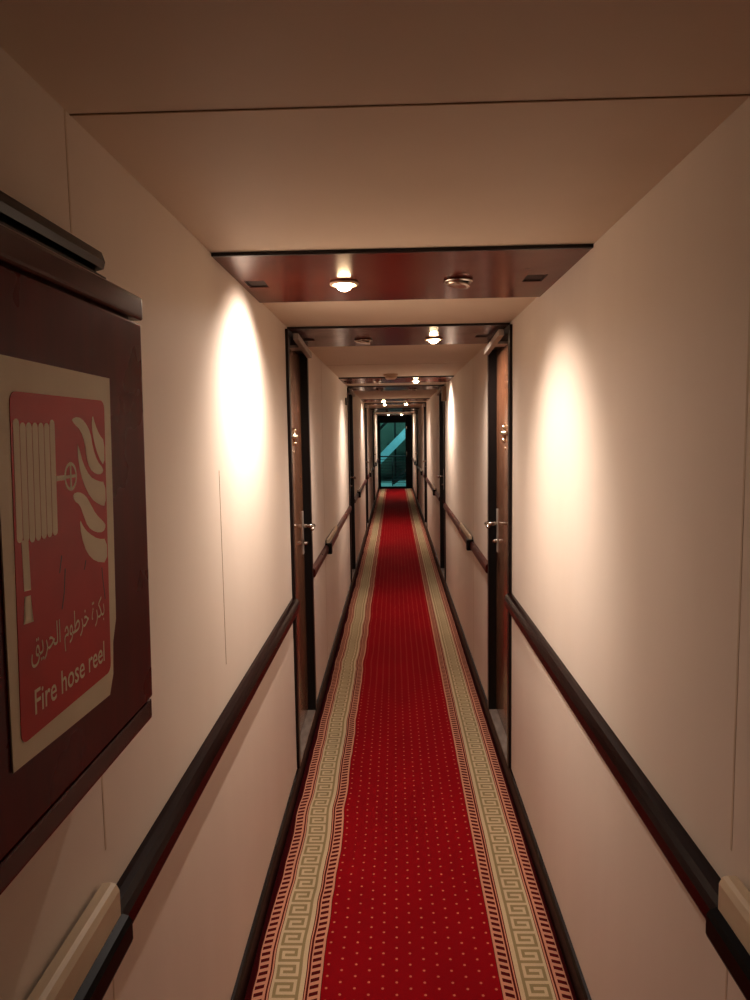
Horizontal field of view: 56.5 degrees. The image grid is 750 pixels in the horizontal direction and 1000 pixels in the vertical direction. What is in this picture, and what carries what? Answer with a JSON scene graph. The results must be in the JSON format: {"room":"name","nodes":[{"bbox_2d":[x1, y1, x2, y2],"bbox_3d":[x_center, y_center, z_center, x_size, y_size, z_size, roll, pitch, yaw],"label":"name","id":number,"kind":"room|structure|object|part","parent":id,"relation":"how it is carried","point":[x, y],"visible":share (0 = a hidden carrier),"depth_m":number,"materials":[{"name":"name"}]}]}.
{"room":"ship interior","nodes":[
{"label":"ship interior","id":0,"kind":"room"},
{"bbox_2d":[0,47,378,999],"bbox_3d":[-0.305,-0.267,8.928,0.160,2.134,23.000,-1,6,2],"label":"wall","id":1,"kind":"structure","parent":0,"point":[213,356],"depth_m":1.64,"materials":[{"name":"beige paint"}]},
{"bbox_2d":[0,191,151,894],"bbox_3d":[-0.413,0.022,0.759,0.093,0.731,0.694,0,6,2],"label":"upper cabinet","id":2,"kind":"object","parent":1,"relation":"attached to","point":[56,310],"visible":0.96,"depth_m":0.88,"materials":[{"name":"red wood"}]},
{"bbox_3d":[-0.433,-0.309,0.708,0.055,0.062,0.645,0,6,2],"label":"cornice","id":3,"kind":"part","parent":2,"relation":"part of","materials":[{"name":"brown wood"}]},
{"bbox_2d":[0,354,115,772],"bbox_3d":[-0.365,0.060,0.830,0.005,0.433,0.279,0,6,2],"label":"sign","id":4,"kind":"object","parent":2,"relation":"attached to","point":[57,521],"visible":1,"depth_m":0.79,"materials":[{"name":"red plastic"}]},
{"bbox_3d":[-0.413,-0.260,0.732,0.092,0.035,0.694,0,6,2],"label":"moulding","id":5,"kind":"part","parent":2,"relation":"part of","materials":[{"name":"brown wood"}]},
{"bbox_3d":[-0.410,0.370,0.791,0.078,0.032,0.690,0,6,2],"label":"moulding","id":6,"kind":"part","parent":2,"relation":"part of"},
{"bbox_2d":[64,109,106,849],"bbox_3d":[-0.445,-0.003,1.078,0.001,1.144,0.005,-1,6,2],"label":"trim","id":7,"kind":"structure","parent":1,"relation":"attached to","point":[64,109],"depth_m":1.03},
{"bbox_2d":[112,978,114,999],"bbox_3d":[-0.428,1.079,1.183,0.001,0.770,0.005,-1,6,2],"label":"trim","id":8,"kind":"structure","parent":1,"relation":"attached to","point":[113,978],"depth_m":1.16,"materials":[{"name":"beige"}]},
{"bbox_2d":[27,598,299,999],"bbox_3d":[-0.405,0.637,1.343,0.050,0.115,3.728,-1,6,2],"label":"handrail","id":9,"kind":"object","parent":1,"relation":"attached to","point":[87,962],"visible":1,"depth_m":1.19,"materials":[{"name":"brown wood"}]},
{"bbox_3d":[-0.438,0.708,0.300,0.027,0.054,1.616,-1,6,2],"label":"rail","id":10,"kind":"part","parent":9,"relation":"part of","materials":[{"name":"beige wood"}]},
{"bbox_3d":[-0.433,0.762,0.302,0.050,0.052,1.630,-1,6,2],"label":"rail","id":11,"kind":"part","parent":9,"relation":"part of","materials":[{"name":"wood"}]},
{"bbox_3d":[-0.390,0.582,2.157,0.034,0.066,2.098,-1,6,2],"label":"rail","id":12,"kind":"part","parent":9,"relation":"part of","materials":[{"name":"brown wood"}]},
{"bbox_2d":[219,476,226,663],"bbox_3d":[-0.419,0.189,1.921,0.001,0.540,0.003,-1,6,2],"label":"trim","id":13,"kind":"structure","parent":1,"relation":"attached to","point":[219,476],"depth_m":1.92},
{"bbox_2d":[285,329,316,767],"bbox_3d":[-0.398,0.226,3.546,0.144,2.044,0.730,-1,6,2],"label":"door","id":14,"kind":"structure","parent":1,"relation":"in","point":[298,353],"depth_m":3.73,"materials":[{"name":"brown wood"}]},
{"bbox_3d":[-0.393,0.178,3.812,0.005,0.235,0.044,-1,6,2],"label":"handle plate","id":15,"kind":"part","parent":14,"relation":"part of","materials":[{"name":"silver metal"}]},
{"bbox_3d":[-0.398,1.232,3.643,0.104,0.022,0.640,-1,6,2],"label":"sill","id":16,"kind":"part","parent":14,"relation":"part of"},
{"bbox_3d":[-0.365,0.147,3.754,0.086,0.024,0.130,-1,6,2],"label":"handle","id":17,"kind":"part","parent":14,"relation":"part of","materials":[{"name":"silver metal"}]},
{"bbox_2d":[231,486,378,999],"bbox_3d":[-0.202,0.749,9.024,0.013,0.090,23.000,-1,6,2],"label":"baseboard","id":18,"kind":"structure","parent":1,"relation":"attached to","point":[241,984],"depth_m":2.73,"materials":[{"name":"black wood"}]},
{"bbox_2d":[321,377,324,518],"bbox_3d":[-0.347,-0.351,4.665,0.001,1.144,0.012,-1,6,2],"label":"trim","id":19,"kind":"structure","parent":1,"relation":"attached to","point":[321,377],"depth_m":4.65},
{"bbox_2d":[313,505,351,576],"bbox_3d":[-0.291,0.235,5.604,0.045,0.094,3.366,-1,6,2],"label":"handrail","id":20,"kind":"object","parent":1,"relation":"attached to","point":[330,540],"visible":0.98,"depth_m":4.75,"materials":[{"name":"brown wood"}]},
{"bbox_3d":[-0.336,0.370,4.338,0.024,0.055,0.818,-1,6,2],"label":"rail","id":21,"kind":"part","parent":20,"relation":"part of","materials":[{"name":"brown wood"}]},
{"bbox_3d":[-0.312,0.252,5.112,0.015,0.032,0.726,-1,6,2],"label":"rail","id":22,"kind":"part","parent":20,"relation":"part of","materials":[{"name":"beige wood"}]},
{"bbox_3d":[-0.311,0.294,5.113,0.030,0.051,0.740,-1,6,2],"label":"rail","id":23,"kind":"part","parent":20,"relation":"part of","materials":[{"name":"brown wood"}]},
{"bbox_3d":[-0.280,0.171,6.380,0.024,0.055,1.808,-1,6,2],"label":"rail","id":24,"kind":"part","parent":20,"relation":"part of","materials":[{"name":"brown wood"}]},
{"bbox_2d":[347,388,355,581],"bbox_3d":[-0.287,-0.171,7.625,0.144,2.044,0.730,-1,6,2],"label":"door","id":25,"kind":"structure","parent":1,"relation":"in","point":[350,394],"depth_m":7.89,"materials":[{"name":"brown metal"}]},
{"bbox_2d":[354,479,366,502],"bbox_3d":[-0.179,-0.162,9.683,0.045,0.094,3.366,-1,6,2],"label":"handrail","id":26,"kind":"object","parent":1,"relation":"attached to","point":[359,491],"visible":1,"depth_m":8.91,"materials":[{"name":"brown wood"}]},
{"bbox_2d":[364,404,368,527],"bbox_3d":[-0.175,-0.567,11.704,0.144,2.044,0.730,-1,6,2],"label":"door","id":27,"kind":"structure","parent":1,"relation":"in","point":[365,405],"depth_m":11.95,"materials":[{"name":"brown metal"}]},
{"bbox_2d":[368,467,373,478],"bbox_3d":[-0.068,-0.558,13.762,0.045,0.094,3.366,-1,6,2],"label":"handrail","id":28,"kind":"object","parent":1,"relation":"attached to","point":[372,469],"visible":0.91,"depth_m":13.17,"materials":[{"name":"brown wood"}]},
{"bbox_2d":[372,411,374,501],"bbox_3d":[-0.064,-0.964,15.783,0.144,2.044,0.730,-1,6,2],"label":"door","id":29,"kind":"structure","parent":1,"relation":"in","point":[373,413],"depth_m":16.02,"materials":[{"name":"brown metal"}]},
{"bbox_2d":[0,0,749,414],"bbox_3d":[0.257,-1.385,8.784,1.400,0.100,23.160,-1,6,2],"label":"ceiling","id":30,"kind":"structure","parent":0,"point":[538,173],"depth_m":1.05,"materials":[{"name":"beige paint"}]},
{"bbox_2d":[326,363,438,365],"bbox_3d":[0.152,-0.959,4.930,1.000,0.002,0.004,-1,6,2],"label":"trim","id":31,"kind":"structure","parent":30,"relation":"attached to","point":[421,363],"depth_m":4.93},
{"bbox_2d":[383,374,397,379],"bbox_3d":[0.131,-1.019,5.787,0.124,0.046,0.124,-1,6,2],"label":"smoke detector","id":32,"kind":"object","parent":30,"relation":"attached to","point":[387,376],"visible":1,"depth_m":5.75,"materials":[{"name":"white plastic"}]},
{"bbox_3d":[0.131,-1.034,5.786,0.124,0.016,0.124,-1,6,2],"label":"mounting plate","id":33,"kind":"part","parent":32,"relation":"part of","materials":[{"name":"white plastic"}]},
{"bbox_2d":[364,402,425,404],"bbox_3d":[0.335,-1.605,11.619,0.998,0.010,0.670,-1,6,2],"label":"ceiling panel","id":34,"kind":"object","parent":30,"relation":"attached to","point":[387,403],"visible":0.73,"depth_m":11.47,"materials":[{"name":"brown wood"}]},
{"bbox_2d":[371,408,418,409],"bbox_3d":[0.411,-1.875,14.395,0.998,0.010,0.670,-1,6,2],"label":"ceiling panel","id":35,"kind":"object","parent":30,"relation":"attached to","point":[378,408],"visible":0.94,"depth_m":14.14,"materials":[{"name":"brown wood"}]},
{"bbox_2d":[373,410,416,411],"bbox_3d":[0.446,-2.002,15.699,0.998,0.010,0.670,-1,6,2],"label":"ceiling panel","id":36,"kind":"object","parent":30,"relation":"attached to","point":[380,410],"visible":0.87,"depth_m":15.43,"materials":[{"name":"brown wood"}]},
{"bbox_2d":[376,413,413,414],"bbox_3d":[0.522,-2.272,18.475,0.998,0.010,0.670,-1,6,2],"label":"ceiling panel","id":37,"kind":"object","parent":30,"relation":"attached to","point":[400,413],"visible":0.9,"depth_m":18.51,"materials":[{"name":"brown wood"}]},
{"bbox_2d":[361,398,429,401],"bbox_3d":[0.301,-1.485,10.386,0.998,0.010,0.670,-1,6,2],"label":"ceiling panel","id":38,"kind":"object","parent":30,"relation":"attached to","point":[411,399],"visible":0.95,"depth_m":10.26,"materials":[{"name":"brown wood"}]},
{"bbox_2d":[348,385,443,390],"bbox_3d":[0.224,-1.208,7.540,0.998,0.010,0.670,-1,6,2],"label":"ceiling panel","id":39,"kind":"object","parent":30,"relation":"attached to","point":[400,387],"visible":0.93,"depth_m":7.43,"materials":[{"name":"brown wood"}]},
{"bbox_2d":[339,376,453,383],"bbox_3d":[0.192,-1.095,6.376,0.998,0.010,0.670,-1,6,2],"label":"ceiling panel","id":40,"kind":"object","parent":30,"relation":"attached to","point":[403,379],"visible":0.94,"depth_m":6.29,"materials":[{"name":"brown wood"}]},
{"bbox_2d":[287,323,509,346],"bbox_3d":[0.112,-0.812,3.461,0.998,0.010,0.670,-1,6,2],"label":"ceiling panel","id":41,"kind":"object","parent":30,"relation":"attached to","point":[470,333],"visible":0.8,"depth_m":3.36,"materials":[{"name":"brown wood"}]},
{"bbox_2d":[354,339,371,344],"bbox_3d":[-0.059,-0.800,3.542,0.092,0.025,0.092,-1,6,2],"label":"recessed light","id":42,"kind":"object","parent":41,"relation":"attached to","point":[360,341],"visible":1,"depth_m":3.51,"materials":[{"name":"silver metal"}]},
{"bbox_3d":[-0.060,-0.798,3.542,0.073,0.021,0.074,-1,6,2],"label":"bulb","id":43,"kind":"part","parent":42,"relation":"part of","materials":[{"name":"white glass"}]},
{"bbox_2d":[425,337,442,343],"bbox_3d":[0.296,-0.804,3.532,0.092,0.027,0.092,-1,6,2],"label":"recessed light","id":44,"kind":"object","parent":41,"relation":"attached to","point":[433,340],"visible":1,"depth_m":3.51,"materials":[{"name":"beige"}]},
{"bbox_3d":[0.296,-0.804,3.532,0.068,0.026,0.068,-1,6,2],"label":"bulb","id":45,"kind":"part","parent":44,"relation":"part of","materials":[{"name":"beige glass"}]},
{"bbox_2d":[211,244,592,302],"bbox_3d":[0.077,-0.685,2.158,0.998,0.010,0.670,-1,6,2],"label":"ceiling panel","id":46,"kind":"object","parent":30,"relation":"attached to","point":[527,270],"visible":1,"depth_m":2.05,"materials":[{"name":"brown wood"}]},
{"bbox_2d":[244,281,268,287],"bbox_3d":[-0.371,-0.682,2.195,0.062,0.007,0.100,-1,6,2],"label":"square vent","id":47,"kind":"object","parent":46,"relation":"attached to","point":[247,284],"depth_m":2.22,"materials":[{"name":"black metal"}]},
{"bbox_2d":[330,280,358,291],"bbox_3d":[-0.096,-0.668,2.189,0.092,0.027,0.092,-1,6,2],"label":"recessed light","id":48,"kind":"object","parent":46,"relation":"attached to","point":[342,285],"visible":1,"depth_m":2.17,"materials":[{"name":"white plastic"}]},
{"bbox_3d":[-0.096,-0.667,2.189,0.068,0.026,0.068,-1,6,2],"label":"bulb","id":49,"kind":"part","parent":48,"relation":"part of","materials":[{"name":"beige glass"}]},
{"bbox_2d":[444,277,472,288],"bbox_3d":[0.259,-0.674,2.179,0.092,0.025,0.092,-1,6,2],"label":"recessed light","id":50,"kind":"object","parent":46,"relation":"attached to","point":[455,282],"visible":1,"depth_m":2.15,"materials":[{"name":"silver metal"}]},
{"bbox_3d":[0.259,-0.672,2.179,0.073,0.021,0.074,-1,6,2],"label":"bulb","id":51,"kind":"part","parent":50,"relation":"part of","materials":[{"name":"white glass"}]},
{"bbox_2d":[522,274,547,281],"bbox_3d":[0.496,-0.694,2.170,0.062,0.007,0.100,-1,6,2],"label":"square vent","id":52,"kind":"object","parent":46,"relation":"attached to","point":[525,277],"depth_m":2.18,"materials":[{"name":"black metal"}]},
{"bbox_2d":[69,94,749,115],"bbox_3d":[0.046,-0.579,1.025,1.000,0.002,0.003,-1,6,2],"label":"trim","id":53,"kind":"structure","parent":30,"relation":"attached to","point":[739,95],"depth_m":1.02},
{"bbox_2d":[377,415,412,488],"bbox_3d":[0.588,-1.387,20.363,1.240,2.130,0.099,-1,6,2],"label":"door","id":54,"kind":"structure","parent":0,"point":[395,469],"depth_m":20.38,"materials":[{"name":"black glass"}]},
{"bbox_3d":[0.529,-1.321,20.392,0.730,1.855,0.006,-1,6,2],"label":"glass pane","id":55,"kind":"part","parent":54,"relation":"part of","materials":[{"name":"teal glass"}]},
{"bbox_2d":[412,97,749,999],"bbox_3d":[0.855,-0.283,8.895,0.160,2.134,23.000,-1,6,2],"label":"wall","id":56,"kind":"structure","parent":0,"point":[629,371],"depth_m":1.53,"materials":[{"name":"beige paint"}]},
{"bbox_2d":[415,410,418,502],"bbox_3d":[0.988,-0.978,15.753,0.144,2.044,0.730,-1,6,2],"label":"door","id":57,"kind":"structure","parent":56,"relation":"in","point":[416,412],"depth_m":16.00,"materials":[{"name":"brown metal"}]},
{"bbox_2d":[417,466,423,476],"bbox_3d":[0.886,-0.585,13.734,0.045,0.094,3.366,-1,6,2],"label":"handrail","id":58,"kind":"object","parent":56,"relation":"attached to","point":[418,467],"visible":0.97,"depth_m":13.09,"materials":[{"name":"brown wood"}]},
{"bbox_2d":[422,403,426,526],"bbox_3d":[0.876,-0.581,11.674,0.144,2.044,0.730,-1,6,2],"label":"door","id":59,"kind":"structure","parent":56,"relation":"in","point":[424,404],"depth_m":11.93,"materials":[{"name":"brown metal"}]},
{"bbox_3d":[0.844,-0.590,11.674,0.013,2.026,0.730,-1,6,2],"label":"frame","id":60,"kind":"part","parent":59,"relation":"part of","materials":[{"name":"black wood"}]},
{"bbox_2d":[426,477,439,500],"bbox_3d":[0.775,-0.188,9.655,0.045,0.094,3.366,-1,6,2],"label":"handrail","id":61,"kind":"object","parent":56,"relation":"attached to","point":[433,488],"visible":1,"depth_m":8.86,"materials":[{"name":"brown wood"}]},
{"bbox_3d":[0.751,-0.054,8.388,0.024,0.055,0.818,-1,6,2],"label":"rail","id":62,"kind":"part","parent":61,"relation":"part of","materials":[{"name":"brown wood"}]},
{"bbox_2d":[437,387,445,580],"bbox_3d":[0.765,-0.185,7.595,0.144,2.044,0.730,-1,6,2],"label":"door","id":63,"kind":"structure","parent":56,"relation":"in","point":[441,403],"depth_m":7.87,"materials":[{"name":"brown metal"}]},
{"bbox_2d":[441,386,445,400],"bbox_3d":[0.692,-1.067,7.024,0.043,0.140,0.180,-1,6,2],"label":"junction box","id":64,"kind":"object","parent":56,"relation":"attached to","point":[443,388],"visible":0.98,"depth_m":6.94,"materials":[{"name":"brown"}]},
{"bbox_2d":[443,503,487,572],"bbox_3d":[0.664,0.208,5.575,0.045,0.094,3.366,-1,6,2],"label":"handrail","id":65,"kind":"object","parent":56,"relation":"attached to","point":[465,534],"visible":0.99,"depth_m":4.72,"materials":[{"name":"brown wood"}]},
{"bbox_3d":[0.696,0.144,6.351,0.024,0.055,1.808,-1,6,2],"label":"rail","id":66,"kind":"part","parent":65,"relation":"part of","materials":[{"name":"brown wood"}]},
{"bbox_3d":[0.658,0.268,5.084,0.030,0.051,0.740,-1,6,2],"label":"rail","id":67,"kind":"part","parent":65,"relation":"part of","materials":[{"name":"brown wood"}]},
{"bbox_3d":[0.658,0.225,5.083,0.015,0.032,0.726,-1,6,2],"label":"rail","id":68,"kind":"part","parent":65,"relation":"part of","materials":[{"name":"beige wood"}]},
{"bbox_3d":[0.640,0.343,4.309,0.024,0.055,0.818,-1,6,2],"label":"rail","id":69,"kind":"part","parent":65,"relation":"part of","materials":[{"name":"brown wood"}]},
{"bbox_2d":[473,554,473,641],"bbox_3d":[0.669,0.717,4.741,0.001,0.770,0.012,-1,6,2],"label":"trim","id":70,"kind":"structure","parent":56,"relation":"attached to","point":[473,554],"depth_m":4.74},
{"bbox_2d":[484,324,511,767],"bbox_3d":[0.653,0.212,3.516,0.144,2.044,0.730,-1,6,2],"label":"door","id":71,"kind":"structure","parent":56,"relation":"in","point":[498,351],"depth_m":3.68,"materials":[{"name":"brown wood"}]},
{"bbox_3d":[0.630,0.134,3.725,0.086,0.024,0.130,-1,6,2],"label":"handle","id":72,"kind":"part","parent":71,"relation":"part of","materials":[{"name":"silver metal"}]},
{"bbox_3d":[0.662,0.165,3.782,0.005,0.235,0.044,-1,6,2],"label":"handle plate","id":73,"kind":"part","parent":71,"relation":"part of","materials":[{"name":"silver metal"}]},
{"bbox_3d":[0.685,1.218,3.612,0.104,0.022,0.640,-1,6,2],"label":"sill","id":74,"kind":"part","parent":71,"relation":"part of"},
{"bbox_2d":[412,486,591,999],"bbox_3d":[0.784,0.736,8.995,0.013,0.090,23.000,-1,6,2],"label":"baseboard","id":75,"kind":"structure","parent":56,"relation":"attached to","point":[576,976],"depth_m":2.72,"materials":[{"name":"black wood"}]},
{"bbox_2d":[504,593,749,999],"bbox_3d":[0.545,0.610,1.315,0.050,0.115,3.728,-1,6,2],"label":"handrail","id":76,"kind":"object","parent":56,"relation":"attached to","point":[724,903],"visible":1,"depth_m":1.30,"materials":[{"name":"brown wood"}]},
{"bbox_3d":[0.517,0.735,0.274,0.050,0.052,1.630,-1,6,2],"label":"rail","id":77,"kind":"part","parent":76,"relation":"part of","materials":[{"name":"wood"}]},
{"bbox_3d":[0.520,0.681,0.271,0.027,0.054,1.616,-1,6,2],"label":"rail","id":78,"kind":"part","parent":76,"relation":"part of","materials":[{"name":"beige wood"}]},
{"bbox_2d":[725,968,727,999],"bbox_3d":[0.571,1.066,1.154,0.001,0.770,0.005,-1,6,2],"label":"trim","id":79,"kind":"structure","parent":56,"relation":"attached to","point":[726,968],"depth_m":1.12,"materials":[{"name":"beige"}]},
{"bbox_2d":[730,294,749,850],"bbox_3d":[0.554,-0.016,1.049,0.001,1.144,0.005,-1,6,2],"label":"trim","id":80,"kind":"structure","parent":56,"relation":"attached to","point":[748,352],"depth_m":1.06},
{"bbox_3d":[0.292,0.839,8.999,1.400,0.100,23.160,-1,6,2],"label":"floor","id":81,"kind":"structure","parent":0,"visible":0},
{"bbox_2d":[244,488,576,999],"bbox_3d":[0.291,0.783,9.003,0.972,0.010,22.940,-1,6,2],"label":"carpet runner","id":82,"kind":"object","parent":81,"relation":"on","point":[406,871],"visible":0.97,"depth_m":2.85,"materials":[{"name":"red carpet"}]}
]}

